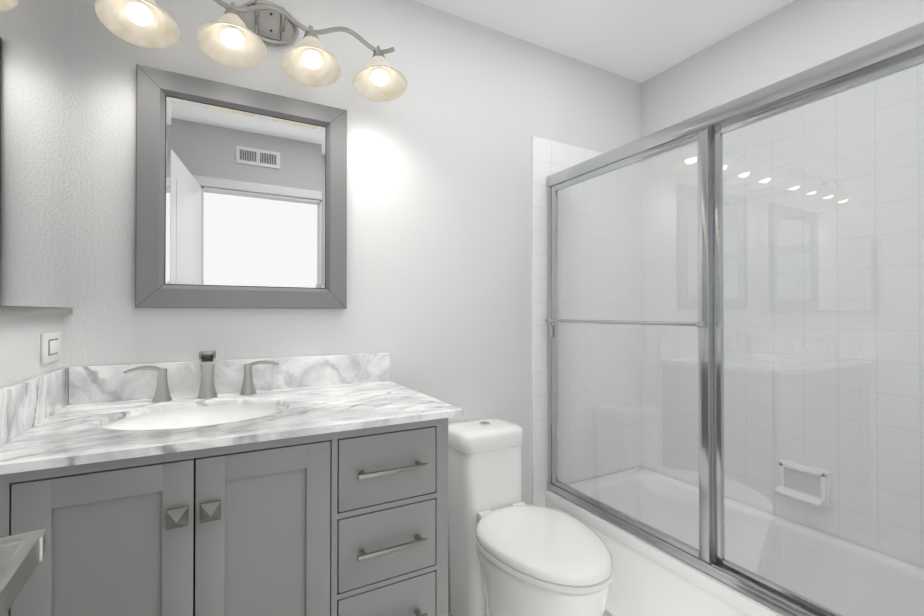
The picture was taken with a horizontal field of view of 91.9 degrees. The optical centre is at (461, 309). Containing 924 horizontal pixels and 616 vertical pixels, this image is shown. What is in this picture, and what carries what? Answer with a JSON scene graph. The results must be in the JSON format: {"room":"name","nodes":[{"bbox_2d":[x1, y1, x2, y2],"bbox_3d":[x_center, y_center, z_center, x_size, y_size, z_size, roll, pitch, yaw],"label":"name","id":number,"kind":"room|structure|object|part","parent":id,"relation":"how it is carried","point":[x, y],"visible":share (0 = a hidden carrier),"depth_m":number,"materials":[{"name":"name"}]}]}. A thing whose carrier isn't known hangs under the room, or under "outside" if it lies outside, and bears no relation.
{"room":"bathroom","nodes":[
{"label":"bathroom","id":0,"kind":"room"},
{"bbox_2d":[0,314,60,388],"bbox_3d":[-0.711,-0.007,0.406,0.100,2.440,1.850,0,-1,-29],"label":"wall","id":1,"kind":"structure","parent":0,"point":[20,348],"depth_m":1.00,"materials":[{"name":"white paint"}]},
{"bbox_2d":[0,0,72,314],"bbox_3d":[-0.951,-0.465,0.977,0.025,0.954,0.616,0,-1,-29],"label":"medicine cabinet mirror","id":2,"kind":"object","parent":1,"relation":"attached to","point":[36,77],"visible":1,"depth_m":1.00,"materials":[{"name":"white paint"}]},
{"bbox_2d":[41,331,60,363],"bbox_3d":[-1.061,0.097,1.158,0.010,0.076,0.137,0,-1,-29],"label":"switch plate","id":3,"kind":"object","parent":1,"relation":"attached to","point":[50,346],"visible":1,"depth_m":1.14,"materials":[{"name":"white plastic"}]},
{"bbox_2d":[61,0,641,610],"bbox_3d":[-0.100,0.004,1.855,2.567,2.440,0.100,0,-1,-29],"label":"wall","id":4,"kind":"structure","parent":0,"point":[439,228],"depth_m":1.73,"materials":[{"name":"white paint"}]},
{"bbox_2d":[69,353,389,404],"bbox_3d":[-0.681,0.213,1.461,0.927,0.103,0.020,0,-1,-29],"label":"backsplash","id":5,"kind":"structure","parent":4,"relation":"attached to","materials":[{"name":"stone"}]},
{"bbox_2d":[135,64,346,308],"bbox_3d":[-0.687,-0.360,1.461,0.616,0.713,0.025,0,-1,-29],"label":"mirror","id":6,"kind":"object","parent":4,"relation":"attached to","point":[241,197],"visible":1,"depth_m":1.44,"materials":[{"name":"silver metal"}]},
{"bbox_3d":[-0.689,-0.360,1.464,0.484,0.581,0.003,0,-1,-29],"label":"glass","id":7,"kind":"part","parent":6,"relation":"part of","materials":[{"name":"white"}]},
{"bbox_2d":[95,0,406,101],"bbox_3d":[-0.591,-0.890,1.397,0.864,0.271,0.236,0,-1,-29],"label":"sconce","id":8,"kind":"object","parent":4,"relation":"attached to","point":[233,36],"visible":1,"depth_m":1.39,"materials":[{"name":"beige glass"}]},
{"bbox_3d":[-0.875,-0.815,1.210,0.186,0.119,0.183,0,-1,-29],"label":"lamp shade","id":9,"kind":"part","parent":8,"relation":"part of","materials":[{"name":"beige glass"}]},
{"bbox_3d":[-0.877,-0.802,1.214,0.062,0.044,0.061,0,-1,-29],"label":"bulb","id":10,"kind":"part","parent":8,"relation":"part of","materials":[{"name":"white glass"}]},
{"bbox_3d":[-0.677,-0.814,1.319,0.186,0.119,0.183,0,-1,-29],"label":"lamp shade","id":11,"kind":"part","parent":8,"relation":"part of","materials":[{"name":"beige glass"}]},
{"bbox_3d":[-0.679,-0.801,1.323,0.062,0.044,0.061,0,-1,-29],"label":"bulb","id":12,"kind":"part","parent":8,"relation":"part of","materials":[{"name":"white glass"}]},
{"bbox_3d":[-0.673,-0.957,1.465,0.010,0.116,0.010,0,-1,-29],"label":"post","id":13,"kind":"part","parent":8,"relation":"part of","materials":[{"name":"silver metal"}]},
{"bbox_3d":[-0.649,-0.933,1.420,0.010,0.017,0.106,0,-1,-29],"label":"arm","id":14,"kind":"part","parent":8,"relation":"part of"},
{"bbox_3d":[-0.642,-0.956,1.492,0.068,0.104,0.010,0,-1,-29],"label":"plate","id":15,"kind":"part","parent":8,"relation":"part of","materials":[{"name":"silver metal"}]},
{"bbox_3d":[-0.603,-0.956,1.503,0.010,0.116,0.010,0,-1,-29],"label":"post","id":16,"kind":"part","parent":8,"relation":"part of","materials":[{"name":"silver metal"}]},
{"bbox_3d":[-0.579,-0.933,1.459,0.010,0.017,0.106,0,-1,-29],"label":"arm","id":17,"kind":"part","parent":8,"relation":"part of"},
{"bbox_3d":[-0.479,-0.814,1.428,0.186,0.119,0.183,0,-1,-29],"label":"lamp shade","id":18,"kind":"part","parent":8,"relation":"part of","materials":[{"name":"beige glass"}]},
{"bbox_3d":[-0.481,-0.800,1.432,0.062,0.044,0.061,0,-1,-29],"label":"bulb","id":19,"kind":"part","parent":8,"relation":"part of","materials":[{"name":"white glass"}]},
{"bbox_3d":[-0.281,-0.813,1.537,0.186,0.119,0.183,0,-1,-29],"label":"lamp shade","id":20,"kind":"part","parent":8,"relation":"part of","materials":[{"name":"beige glass"}]},
{"bbox_3d":[-0.283,-0.800,1.541,0.062,0.044,0.061,0,-1,-29],"label":"bulb","id":21,"kind":"part","parent":8,"relation":"part of","materials":[{"name":"white glass"}]},
{"bbox_2d":[532,136,642,506],"bbox_3d":[0.641,0.221,2.199,0.735,2.013,0.010,0,-1,-29],"label":"wall tile","id":22,"kind":"structure","parent":4,"relation":"attached to","point":[549,157],"depth_m":2.17,"materials":[{"name":"white tile"}]},
{"bbox_2d":[414,0,793,82],"bbox_3d":[0.346,-1.247,1.054,2.567,0.050,1.950,0,-1,-29],"label":"ceiling","id":23,"kind":"structure","parent":0,"point":[641,41],"depth_m":1.91,"materials":[{"name":"white paint"}]},
{"bbox_2d":[641,0,923,161],"bbox_3d":[1.450,0.003,1.596,0.100,2.440,1.850,0,-1,-29],"label":"wall","id":24,"kind":"structure","parent":0,"point":[794,37],"depth_m":1.84,"materials":[{"name":"white paint"}]},
{"bbox_2d":[642,64,923,568],"bbox_3d":[1.320,0.217,1.705,0.022,2.013,1.510,0,-1,-29],"label":"wall tile","id":25,"kind":"structure","parent":24,"relation":"attached to","point":[793,166],"depth_m":1.69,"materials":[{"name":"white tile"}]},
{"bbox_2d":[779,462,784,486],"bbox_3d":[1.266,0.661,1.768,0.012,0.112,0.016,0,-1,-29],"label":"dish rim","id":26,"kind":"object","parent":25,"relation":"attached to","point":[782,475],"depth_m":1.76,"materials":[{"name":"white ceramic"}]},
{"bbox_2d":[775,486,826,506],"bbox_3d":[1.284,0.711,1.698,0.048,0.026,0.154,0,-1,-29],"label":"tray","id":27,"kind":"object","parent":25,"relation":"attached to","point":[815,502],"depth_m":1.69,"materials":[{"name":"white ceramic"}]},
{"bbox_2d":[784,467,820,497],"bbox_3d":[1.303,0.658,1.709,0.002,0.080,0.130,0,-1,-29],"label":"soap dish","id":28,"kind":"object","parent":25,"relation":"attached to","point":[813,483],"depth_m":1.71,"materials":[{"name":"white ceramic"}]},
{"bbox_2d":[779,462,825,476],"bbox_3d":[1.300,0.612,1.708,0.012,0.016,0.154,0,-1,-29],"label":"dish rim","id":29,"kind":"object","parent":25,"relation":"attached to","point":[797,469],"depth_m":1.70,"materials":[{"name":"white ceramic"}]},
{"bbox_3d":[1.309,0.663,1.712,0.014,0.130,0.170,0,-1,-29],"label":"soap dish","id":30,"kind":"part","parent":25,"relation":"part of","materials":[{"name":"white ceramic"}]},
{"bbox_2d":[820,473,826,503],"bbox_3d":[1.333,0.660,1.647,0.012,0.112,0.016,0,-1,-29],"label":"dish rim","id":31,"kind":"object","parent":25,"relation":"attached to","point":[823,486],"depth_m":1.64,"materials":[{"name":"white ceramic"}]},
{"bbox_3d":[0.346,1.243,1.035,2.567,0.050,1.950,0,-1,-29],"label":"floor","id":32,"kind":"structure","parent":0,"visible":0},
{"bbox_2d":[0,351,463,615],"bbox_3d":[-0.550,0.672,1.198,0.947,1.095,0.603,0,-1,-29],"label":"bathroom vanity","id":33,"kind":"object","parent":32,"relation":"on","point":[207,484],"visible":1,"depth_m":1.00,"materials":[{"name":"grey paint"}]},
{"bbox_3d":[-0.667,0.670,0.846,0.168,0.631,0.010,0,-1,-29],"label":"door panel","id":34,"kind":"part","parent":33,"relation":"part of","materials":[{"name":"grey paint"}]},
{"bbox_3d":[-0.897,0.173,1.263,0.096,0.025,0.028,0,-1,-29],"label":"handle lever","id":35,"kind":"part","parent":33,"relation":"part of","materials":[{"name":"silver metal"}]},
{"bbox_3d":[-0.863,0.216,1.287,0.049,0.094,0.049,0,-1,-29],"label":"handle post","id":36,"kind":"part","parent":33,"relation":"part of","materials":[{"name":"silver metal"}]},
{"bbox_3d":[-0.554,0.409,0.868,0.037,0.037,0.026,0,-1,-29],"label":"knob","id":37,"kind":"part","parent":33,"relation":"part of","materials":[{"name":"silver metal"}]},
{"bbox_3d":[-0.504,0.409,0.896,0.037,0.037,0.026,0,-1,-29],"label":"knob","id":38,"kind":"part","parent":33,"relation":"part of","materials":[{"name":"silver metal"}]},
{"bbox_2d":[0,380,463,474],"bbox_3d":[-0.553,0.271,1.202,0.943,0.016,0.597,0,-1,-29],"label":"countertop","id":39,"kind":"structure","parent":33,"relation":"on","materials":[{"name":"stone"}]},
{"bbox_2d":[101,404,286,429],"bbox_3d":[-0.665,0.347,1.142,0.431,0.138,0.335,0,-1,-29],"label":"sink","id":40,"kind":"object","parent":39,"relation":"in","point":[170,416],"depth_m":1.26,"materials":[{"name":"white ceramic"}]},
{"bbox_2d":[197,351,217,398],"bbox_3d":[-0.761,0.195,1.336,0.054,0.138,0.067,0,-1,-29],"label":"faucet","id":41,"kind":"object","parent":39,"relation":"on","point":[207,359],"depth_m":1.33,"materials":[{"name":"silver metal"}]},
{"bbox_3d":[-0.668,0.217,1.395,0.049,0.094,0.049,0,-1,-29],"label":"handle post","id":42,"kind":"part","parent":33,"relation":"part of","materials":[{"name":"silver metal"}]},
{"bbox_3d":[-0.629,0.174,1.411,0.096,0.025,0.028,0,-1,-29],"label":"handle lever","id":43,"kind":"part","parent":33,"relation":"part of","materials":[{"name":"silver metal"}]},
{"bbox_3d":[-0.428,0.671,0.978,0.166,0.631,0.010,0,-1,-29],"label":"door panel","id":44,"kind":"part","parent":33,"relation":"part of","materials":[{"name":"grey paint"}]},
{"bbox_3d":[-0.182,0.766,1.107,0.250,0.173,0.020,0,-1,-29],"label":"drawer","id":45,"kind":"part","parent":33,"relation":"part of","materials":[{"name":"grey paint"}]},
{"bbox_3d":[-0.182,0.578,1.109,0.250,0.170,0.020,0,-1,-29],"label":"drawer","id":46,"kind":"part","parent":33,"relation":"part of","materials":[{"name":"grey paint"}]},
{"bbox_3d":[-0.182,0.390,1.110,0.250,0.169,0.020,0,-1,-29],"label":"drawer","id":47,"kind":"part","parent":33,"relation":"part of","materials":[{"name":"grey paint"}]},
{"bbox_3d":[-0.164,0.577,1.076,0.176,0.011,0.011,0,-1,-29],"label":"drawer pull","id":48,"kind":"part","parent":33,"relation":"part of","materials":[{"name":"silver metal"}]},
{"bbox_3d":[-0.164,0.390,1.077,0.176,0.011,0.011,0,-1,-29],"label":"drawer pull","id":49,"kind":"part","parent":33,"relation":"part of","materials":[{"name":"silver metal"}]},
{"bbox_3d":[-0.108,0.766,1.122,0.010,0.010,0.023,0,-1,-29],"label":"drawer post","id":50,"kind":"part","parent":33,"relation":"part of","materials":[{"name":"silver metal"}]},
{"bbox_2d":[448,418,612,615],"bbox_3d":[0.210,0.835,1.550,0.376,0.774,0.716,0,-1,-29],"label":"toilet","id":51,"kind":"object","parent":32,"relation":"on","point":[511,553],"visible":1,"depth_m":1.52,"materials":[{"name":"white ceramic"}]},
{"bbox_3d":[0.097,0.878,1.756,0.264,0.692,0.239,0,-1,-29],"label":"tank","id":52,"kind":"part","parent":51,"relation":"part of","materials":[{"name":"white ceramic"}]},
{"bbox_3d":[0.085,0.494,1.773,0.282,0.075,0.209,0,-1,-29],"label":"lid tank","id":53,"kind":"part","parent":51,"relation":"part of","materials":[{"name":"white ceramic"}]},
{"bbox_3d":[0.262,1.003,1.456,0.368,0.437,0.485,0,-1,-29],"label":"bowl","id":54,"kind":"part","parent":51,"relation":"part of","materials":[{"name":"white ceramic"}]},
{"bbox_3d":[0.264,0.773,1.453,0.376,0.020,0.494,0,-1,-29],"label":"seat","id":55,"kind":"part","parent":51,"relation":"part of","materials":[{"name":"white plastic"}]},
{"bbox_3d":[0.264,0.746,1.453,0.374,0.032,0.489,0,-1,-29],"label":"seat lid","id":56,"kind":"part","parent":51,"relation":"part of","materials":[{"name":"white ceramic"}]},
{"bbox_2d":[545,22,923,615],"bbox_3d":[1.020,0.303,1.545,0.676,1.838,1.496,0,-1,-29],"label":"tub","id":57,"kind":"object","parent":32,"relation":"on","point":[705,547],"visible":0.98,"depth_m":1.40,"materials":[{"name":"white ceramic"}]},
{"bbox_3d":[0.406,0.098,2.023,0.013,0.055,0.014,0,-1,-29],"label":"shower door pull","id":58,"kind":"part","parent":57,"relation":"part of","materials":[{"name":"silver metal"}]},
{"label":"shower door panel glass","id":59,"kind":"part","parent":57,"relation":"part of","materials":[{"name":"clear glass"}]},
{"label":"shower door panel glass","id":60,"kind":"part","parent":57,"relation":"part of","materials":[{"name":"clear glass"}]},
{"bbox_3d":[-0.440,0.228,0.409,0.017,0.088,0.068,0,-1,-29],"label":"rose","id":61,"kind":"object","parent":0,"visible":0},
{"bbox_2d":[0,529,42,615],"bbox_3d":[-0.375,0.228,0.369,0.017,0.024,0.165,0,-1,-29],"label":"lever","id":62,"kind":"object","parent":61,"relation":"attached to","point":[18,568],"visible":1,"depth_m":0.38,"materials":[{"name":"silver metal"}]},
{"bbox_2d":[0,529,45,570],"bbox_3d":[-0.421,0.228,0.423,0.039,0.024,0.022,0,-1,-38],"label":"door handle","id":63,"kind":"object","parent":61,"relation":"attached to","point":[9,545],"visible":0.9,"depth_m":0.42,"materials":[{"name":"silver metal"}]}
]}

